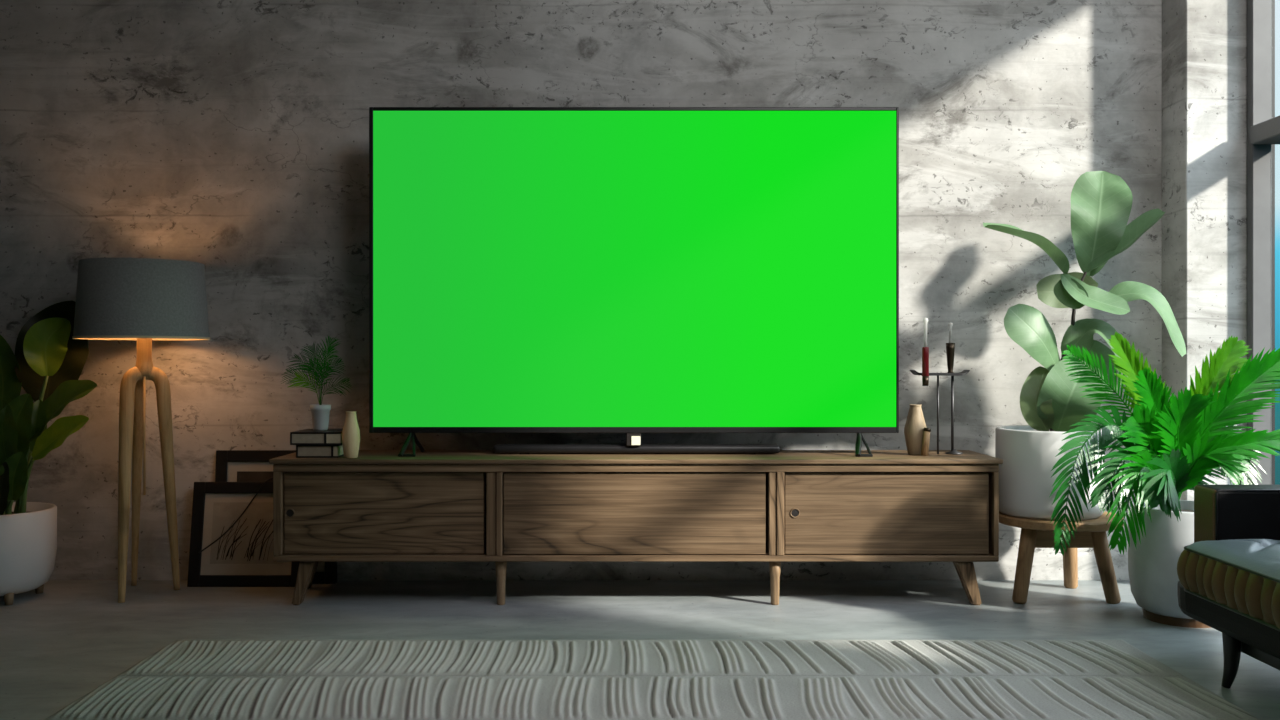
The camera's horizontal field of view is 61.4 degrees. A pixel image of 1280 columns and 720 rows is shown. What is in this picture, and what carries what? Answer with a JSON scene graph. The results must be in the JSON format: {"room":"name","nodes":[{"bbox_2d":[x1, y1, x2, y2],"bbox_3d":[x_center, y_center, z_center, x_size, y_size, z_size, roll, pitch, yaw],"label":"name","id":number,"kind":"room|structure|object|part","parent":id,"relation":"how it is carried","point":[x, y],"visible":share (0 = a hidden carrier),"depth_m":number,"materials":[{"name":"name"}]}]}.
{"room":"living room","nodes":[
{"label":"living room","id":0,"kind":"room"},
{"bbox_2d":[0,0,1161,579],"bbox_3d":[-0.518,-0.625,4.500,5.963,3.050,0.200,0,0,0],"label":"wall","id":1,"kind":"structure","parent":0,"point":[229,137],"depth_m":4.40,"materials":[{"name":"concrete"}]},
{"bbox_2d":[1162,0,1246,500],"bbox_3d":[2.255,-0.625,4.300,0.250,3.050,0.200,0,0,0],"label":"pillar","id":2,"kind":"structure","parent":1,"relation":"attached to","point":[1204,42],"depth_m":4.20,"materials":[{"name":"paint"}]},
{"bbox_2d":[0,580,1279,719],"bbox_3d":[-0.435,0.960,1.400,6.130,0.120,6.400,0,0,0],"label":"floor","id":3,"kind":"structure","parent":0,"point":[59,644],"depth_m":3.79,"materials":[{"name":"concrete"}]},
{"bbox_2d":[0,301,96,605],"bbox_3d":[-2.386,0.333,4.060,0.761,1.133,0.418,0,0,0],"label":"banana plant","id":4,"kind":"object","parent":3,"relation":"on","point":[48,364],"visible":0.99,"depth_m":4.01,"materials":[{"name":"green plant"}]},
{"bbox_3d":[-2.435,0.714,4.060,0.418,0.302,0.418,0,0,0],"label":"pot","id":5,"kind":"part","parent":4,"relation":"part of","materials":[{"name":"white ceramic"}]},
{"bbox_2d":[72,258,209,602],"bbox_3d":[-1.892,0.266,4.100,0.476,1.271,0.476,0,0,31],"label":"floor lamp","id":6,"kind":"object","parent":3,"relation":"on","point":[143,300],"visible":1,"depth_m":4.01,"materials":[{"name":"grey fabric"}]},
{"bbox_3d":[-1.914,0.461,4.054,0.090,0.882,0.132,0,0,0],"label":"leg","id":7,"kind":"part","parent":6,"relation":"part of","materials":[{"name":"brown wood"}]},
{"bbox_3d":[-1.962,0.460,4.196,0.056,0.884,0.255,0,0,-38],"label":"leg","id":8,"kind":"part","parent":6,"relation":"part of","materials":[{"name":"brown wood"}]},
{"bbox_3d":[-1.892,-0.227,4.100,0.472,0.286,0.472,0,0,0],"label":"lamp shade","id":9,"kind":"part","parent":6,"relation":"part of","materials":[{"name":"grey fabric"}]},
{"bbox_3d":[-1.877,0.279,4.080,0.008,0.466,0.008,0,0,-22],"label":"pull rod","id":10,"kind":"part","parent":6,"relation":"part of","materials":[{"name":"brown wood"}]},
{"bbox_3d":[-1.834,0.460,4.146,0.079,0.882,0.164,0,0,37],"label":"leg","id":11,"kind":"part","parent":6,"relation":"part of","materials":[{"name":"brown wood"}]},
{"bbox_2d":[187,482,299,586],"bbox_3d":[-1.569,0.697,4.313,0.455,0.413,0.086,0,0,0],"label":"picture frame","id":12,"kind":"object","parent":3,"relation":"on","point":[243,557],"visible":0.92,"depth_m":4.31,"materials":[{"name":"black wood"}]},
{"bbox_2d":[210,502,282,563],"bbox_3d":[-1.569,0.692,4.312,0.291,0.240,0.040,0,0,0],"label":"print","id":13,"kind":"object","parent":12,"relation":"attached to","point":[250,541],"depth_m":4.31,"materials":[{"name":"brown paper"}]},
{"bbox_2d":[215,450,336,583],"bbox_3d":[-1.475,0.634,4.367,0.500,0.534,0.068,0,0,0],"label":"picture frame","id":14,"kind":"object","parent":3,"relation":"on","point":[231,465],"visible":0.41,"depth_m":4.38,"materials":[{"name":"black wood"}]},
{"bbox_2d":[237,471,272,481],"bbox_3d":[-1.475,0.630,4.366,0.328,0.353,0.033,0,0,0],"label":"print","id":15,"kind":"object","parent":14,"relation":"attached to","point":[242,476],"depth_m":4.38},
{"bbox_2d":[269,450,1002,604],"bbox_3d":[-0.015,0.630,4.109,2.666,0.540,0.402,0,0,0],"label":"media console","id":16,"kind":"object","parent":3,"relation":"on","point":[375,505],"visible":0.98,"depth_m":3.93,"materials":[{"name":"brown wood"}]},
{"bbox_3d":[-1.321,0.560,4.114,0.029,0.305,0.388,0,0,0],"label":"panel","id":17,"kind":"part","parent":16,"relation":"part of","materials":[{"name":"brown wood"}]},
{"bbox_3d":[-1.281,0.560,3.942,0.036,0.036,0.008,0,0,0],"label":"finger pull","id":18,"kind":"part","parent":16,"relation":"part of","materials":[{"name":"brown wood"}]},
{"bbox_3d":[-1.236,0.818,3.965,0.084,0.165,0.052,0,0,0],"label":"leg","id":19,"kind":"part","parent":16,"relation":"part of","materials":[{"name":"brown wood"}]},
{"bbox_3d":[-1.290,0.818,4.227,0.079,0.165,0.065,0,0,0],"label":"leg","id":20,"kind":"part","parent":16,"relation":"part of","materials":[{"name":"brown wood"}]},
{"bbox_2d":[296,445,343,457],"bbox_3d":[-1.189,0.336,4.065,0.155,0.048,0.200,0,0,0],"label":"book","id":21,"kind":"object","parent":16,"relation":"on","point":[302,451],"visible":0.59,"depth_m":3.97,"materials":[{"name":"paper"}]},
{"bbox_2d":[290,429,342,444],"bbox_3d":[-1.192,0.288,4.060,0.187,0.047,0.210,0,0,0],"label":"book","id":22,"kind":"object","parent":21,"relation":"on","point":[305,436],"visible":0.84,"depth_m":3.96,"materials":[{"name":"paper"}]},
{"bbox_2d":[281,336,351,430],"bbox_3d":[-1.203,0.085,4.043,0.276,0.360,0.148,0,0,0],"label":"potted plant","id":23,"kind":"object","parent":22,"relation":"on","point":[320,412],"visible":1,"depth_m":4.03,"materials":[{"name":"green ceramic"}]},
{"bbox_3d":[-1.202,0.216,4.050,0.076,0.097,0.076,0,0,0],"label":"pot","id":24,"kind":"part","parent":23,"relation":"part of","materials":[{"name":"grey ceramic"}]},
{"bbox_2d":[342,411,359,457],"bbox_3d":[-1.064,0.275,3.965,0.066,0.170,0.066,0,0,0],"label":"vase","id":25,"kind":"object","parent":16,"relation":"on","point":[350,432],"visible":1,"depth_m":3.94,"materials":[{"name":"beige ceramic"}]},
{"bbox_3d":[-0.937,0.561,3.952,0.732,0.298,0.020,0,0,0],"label":"door","id":26,"kind":"part","parent":16,"relation":"part of","materials":[{"name":"brown wood"}]},
{"bbox_3d":[-0.512,0.818,3.965,0.044,0.165,0.044,0,0,0],"label":"leg","id":27,"kind":"part","parent":16,"relation":"part of","materials":[{"name":"brown wood"}]},
{"bbox_2d":[369,107,898,456],"bbox_3d":[-0.023,-0.299,4.098,2.008,1.318,0.210,0,0,0],"label":"television","id":28,"kind":"object","parent":16,"relation":"on","point":[632,271],"visible":1,"depth_m":4.08,"materials":[{"name":"black plastic"}]},
{"bbox_3d":[-0.020,0.561,3.942,0.957,0.298,0.020,0,0,0],"label":"door","id":29,"kind":"part","parent":16,"relation":"part of","materials":[{"name":"brown wood"}]},
{"bbox_3d":[-0.015,0.560,4.298,2.582,0.305,0.015,0,0,0],"label":"panel","id":30,"kind":"part","parent":16,"relation":"part of","materials":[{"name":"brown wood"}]},
{"bbox_3d":[-0.015,0.393,4.114,2.642,0.030,0.388,0,0,0],"label":"rail","id":31,"kind":"part","parent":16,"relation":"part of","materials":[{"name":"brown wood"}]},
{"bbox_3d":[-0.015,0.369,4.109,2.666,0.018,0.402,0,0,0],"label":"panel","id":32,"kind":"part","parent":16,"relation":"part of","materials":[{"name":"brown wood"}]},
{"bbox_3d":[-0.015,0.724,4.114,2.642,0.022,0.388,0,0,0],"label":"panel","id":33,"kind":"part","parent":16,"relation":"part of","materials":[{"name":"brown wood"}]},
{"bbox_2d":[493,444,780,453],"bbox_3d":[-0.011,0.342,4.133,1.097,0.036,0.075,0,0,0],"label":"soundbar","id":34,"kind":"object","parent":16,"relation":"on","point":[499,448],"visible":0.99,"depth_m":4.10,"materials":[{"name":"black plastic"}]},
{"bbox_3d":[0.497,0.818,3.965,0.044,0.165,0.044,0,0,0],"label":"leg","id":35,"kind":"part","parent":16,"relation":"part of","materials":[{"name":"brown wood"}]},
{"bbox_3d":[0.567,0.559,3.936,0.036,0.036,0.008,0,0,0],"label":"finger pull","id":36,"kind":"part","parent":16,"relation":"part of","materials":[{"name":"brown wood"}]},
{"bbox_3d":[0.903,0.561,3.946,0.746,0.298,0.020,0,0,0],"label":"door","id":37,"kind":"part","parent":16,"relation":"part of","materials":[{"name":"brown wood"}]},
{"bbox_2d":[904,404,926,454],"bbox_3d":[1.049,0.265,4.100,0.086,0.190,0.086,0,0,0],"label":"vase","id":38,"kind":"object","parent":16,"relation":"on","point":[915,424],"visible":0.97,"depth_m":4.07,"materials":[{"name":"beige ceramic"}]},
{"bbox_2d":[921,428,930,455],"bbox_3d":[1.075,0.308,4.050,0.039,0.108,0.028,0,0,0],"label":"bottle","id":39,"kind":"object","parent":16,"relation":"on","point":[926,435],"visible":1,"depth_m":4.04,"materials":[{"name":"beige ceramic"}]},
{"bbox_2d":[910,370,969,454],"bbox_3d":[1.146,0.199,4.109,0.210,0.323,0.121,0,0,0],"label":"candle stand","id":40,"kind":"object","parent":16,"relation":"on","point":[953,451],"visible":0.98,"depth_m":4.12,"materials":[{"name":"black metal"}]},
{"bbox_2d":[922,318,928,384],"bbox_3d":[1.075,-0.033,4.057,0.025,0.254,0.025,0,0,0],"label":"candle","id":41,"kind":"object","parent":40,"relation":"on","point":[925,350],"visible":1,"depth_m":4.05,"materials":[{"name":"red wax"}]},
{"bbox_3d":[1.140,0.210,4.120,0.008,0.301,0.008,0,0,0],"label":"rod","id":42,"kind":"part","parent":40,"relation":"part of","materials":[{"name":"black metal"}]},
{"bbox_2d":[910,370,969,375],"bbox_3d":[1.146,0.048,4.120,0.210,0.022,0.100,0,0,0],"label":"tray","id":43,"kind":"object","parent":40,"relation":"on","point":[964,372],"depth_m":4.07,"materials":[{"name":"metal"}]},
{"bbox_2d":[946,323,954,372],"bbox_3d":[1.188,-0.047,4.120,0.036,0.193,0.036,0,0,0],"label":"candle","id":44,"kind":"object","parent":40,"relation":"on","point":[950,347],"visible":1,"depth_m":4.11,"materials":[{"name":"brown wax"}]},
{"bbox_2d":[946,343,954,372],"bbox_3d":[1.188,-0.008,4.120,0.036,0.114,0.036,0,0,0],"label":"cup","id":45,"kind":"object","parent":40,"relation":"on","point":[950,347],"depth_m":4.11,"materials":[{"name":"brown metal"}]},
{"bbox_3d":[1.196,0.206,4.120,0.011,0.293,0.010,0,0,0],"label":"rod","id":46,"kind":"part","parent":40,"relation":"part of","materials":[{"name":"black metal"}]},
{"bbox_3d":[1.204,0.818,3.965,0.100,0.165,0.052,0,0,0],"label":"leg","id":47,"kind":"part","parent":16,"relation":"part of","materials":[{"name":"brown wood"}]},
{"bbox_3d":[1.298,0.560,4.114,0.018,0.305,0.388,0,0,0],"label":"panel","id":48,"kind":"part","parent":16,"relation":"part of","materials":[{"name":"brown wood"}]},
{"bbox_2d":[45,640,1258,719],"bbox_3d":[0.030,0.889,2.812,3.010,0.020,1.225,0,0,0],"label":"rug","id":49,"kind":"object","parent":3,"relation":"on","point":[184,679],"visible":1,"depth_m":2.98,"materials":[{"name":"fabric"}]},
{"bbox_2d":[999,511,1123,603],"bbox_3d":[1.587,0.745,4.090,0.456,0.319,0.456,0,0,0],"label":"stool","id":50,"kind":"object","parent":3,"relation":"on","point":[1034,534],"visible":0.66,"depth_m":3.98,"materials":[{"name":"brown wood"}]},
{"bbox_3d":[1.430,0.757,3.997,0.101,0.293,0.058,0,0,-22],"label":"leg","id":51,"kind":"part","parent":50,"relation":"part of","materials":[{"name":"brown wood"}]},
{"bbox_3d":[1.587,0.602,4.090,0.456,0.034,0.456,0,0,0],"label":"seat","id":52,"kind":"part","parent":50,"relation":"part of","materials":[{"name":"brown wood"}]},
{"bbox_3d":[1.689,0.757,4.233,0.057,0.295,0.109,0,0,27],"label":"leg","id":53,"kind":"part","parent":50,"relation":"part of","materials":[{"name":"brown wood"}]},
{"bbox_2d":[983,171,1186,520],"bbox_3d":[1.646,-0.071,4.090,0.755,1.311,0.387,0,0,0],"label":"rubber plant","id":54,"kind":"object","parent":50,"relation":"on","point":[1101,201],"visible":0.87,"depth_m":4.01,"materials":[{"name":"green plant"}]},
{"bbox_3d":[1.553,0.422,4.090,0.387,0.325,0.387,0,0,0],"label":"pot","id":55,"kind":"part","parent":54,"relation":"part of","materials":[{"name":"white ceramic"}]},
{"bbox_3d":[1.626,-0.016,4.090,0.144,0.640,0.019,0,0,0],"label":"stem","id":56,"kind":"part","parent":54,"relation":"part of","materials":[{"name":"green plant"}]},
{"bbox_3d":[1.724,0.756,3.999,0.114,0.295,0.058,0,0,11],"label":"leg","id":57,"kind":"part","parent":50,"relation":"part of","materials":[{"name":"brown wood"}]},
{"bbox_2d":[1049,332,1279,627],"bbox_3d":[1.787,0.402,3.639,0.891,0.997,0.458,0,0,-22],"label":"potted palm","id":58,"kind":"object","parent":3,"relation":"on","point":[1171,446],"visible":0.97,"depth_m":3.60,"materials":[{"name":"green plant"}]},
{"bbox_2d":[1128,500,1193,618],"bbox_3d":[1.886,0.689,3.740,0.347,0.365,0.347,0,0,0],"label":"pot","id":59,"kind":"object","parent":58,"relation":"attached to","point":[1152,568],"depth_m":3.64,"materials":[{"name":"grey ceramic"}]},
{"bbox_2d":[1177,485,1279,688],"bbox_3d":[1.951,0.502,2.283,0.778,0.803,2.114,0,0,0],"label":"leather sofa","id":60,"kind":"object","parent":3,"relation":"on","point":[1229,577],"visible":1,"depth_m":2.98,"materials":[{"name":"black leather"}]},
{"bbox_2d":[1177,549,1279,628],"bbox_3d":[1.893,0.608,2.208,0.662,0.120,1.963,0,0,0],"label":"seat cushion","id":61,"kind":"object","parent":60,"relation":"on","point":[1246,590],"depth_m":2.88,"materials":[{"name":"fabric"}]},
{"bbox_3d":[1.945,0.713,2.295,0.710,0.088,2.090,0,0,0],"label":"frame","id":62,"kind":"part","parent":60,"relation":"part of","materials":[{"name":"grey leather"}]},
{"bbox_3d":[1.628,0.821,2.965,0.048,0.164,0.048,0,0,33],"label":"leg","id":63,"kind":"part","parent":60,"relation":"part of","materials":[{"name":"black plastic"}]},
{"bbox_3d":[2.002,0.528,3.260,0.595,0.291,0.130,0,0,0],"label":"arm","id":64,"kind":"part","parent":60,"relation":"part of","materials":[{"name":"grey leather"}]},
{"bbox_3d":[1.670,0.779,2.170,0.030,0.051,1.640,0,0,0],"label":"rail","id":65,"kind":"part","parent":60,"relation":"part of","materials":[{"name":"black wood"}]},
{"bbox_3d":[2.505,-0.625,1.300,0.250,3.050,6.200,0,0,0],"label":"wall","id":66,"kind":"structure","parent":0,"visible":0},
{"bbox_2d":[1247,0,1279,484],"bbox_3d":[2.420,-0.550,3.100,0.140,2.780,2.200,0,0,0],"label":"window","id":67,"kind":"structure","parent":66,"relation":"in","point":[1263,128],"depth_m":4.15,"materials":[{"name":"grey metal"}]}
]}

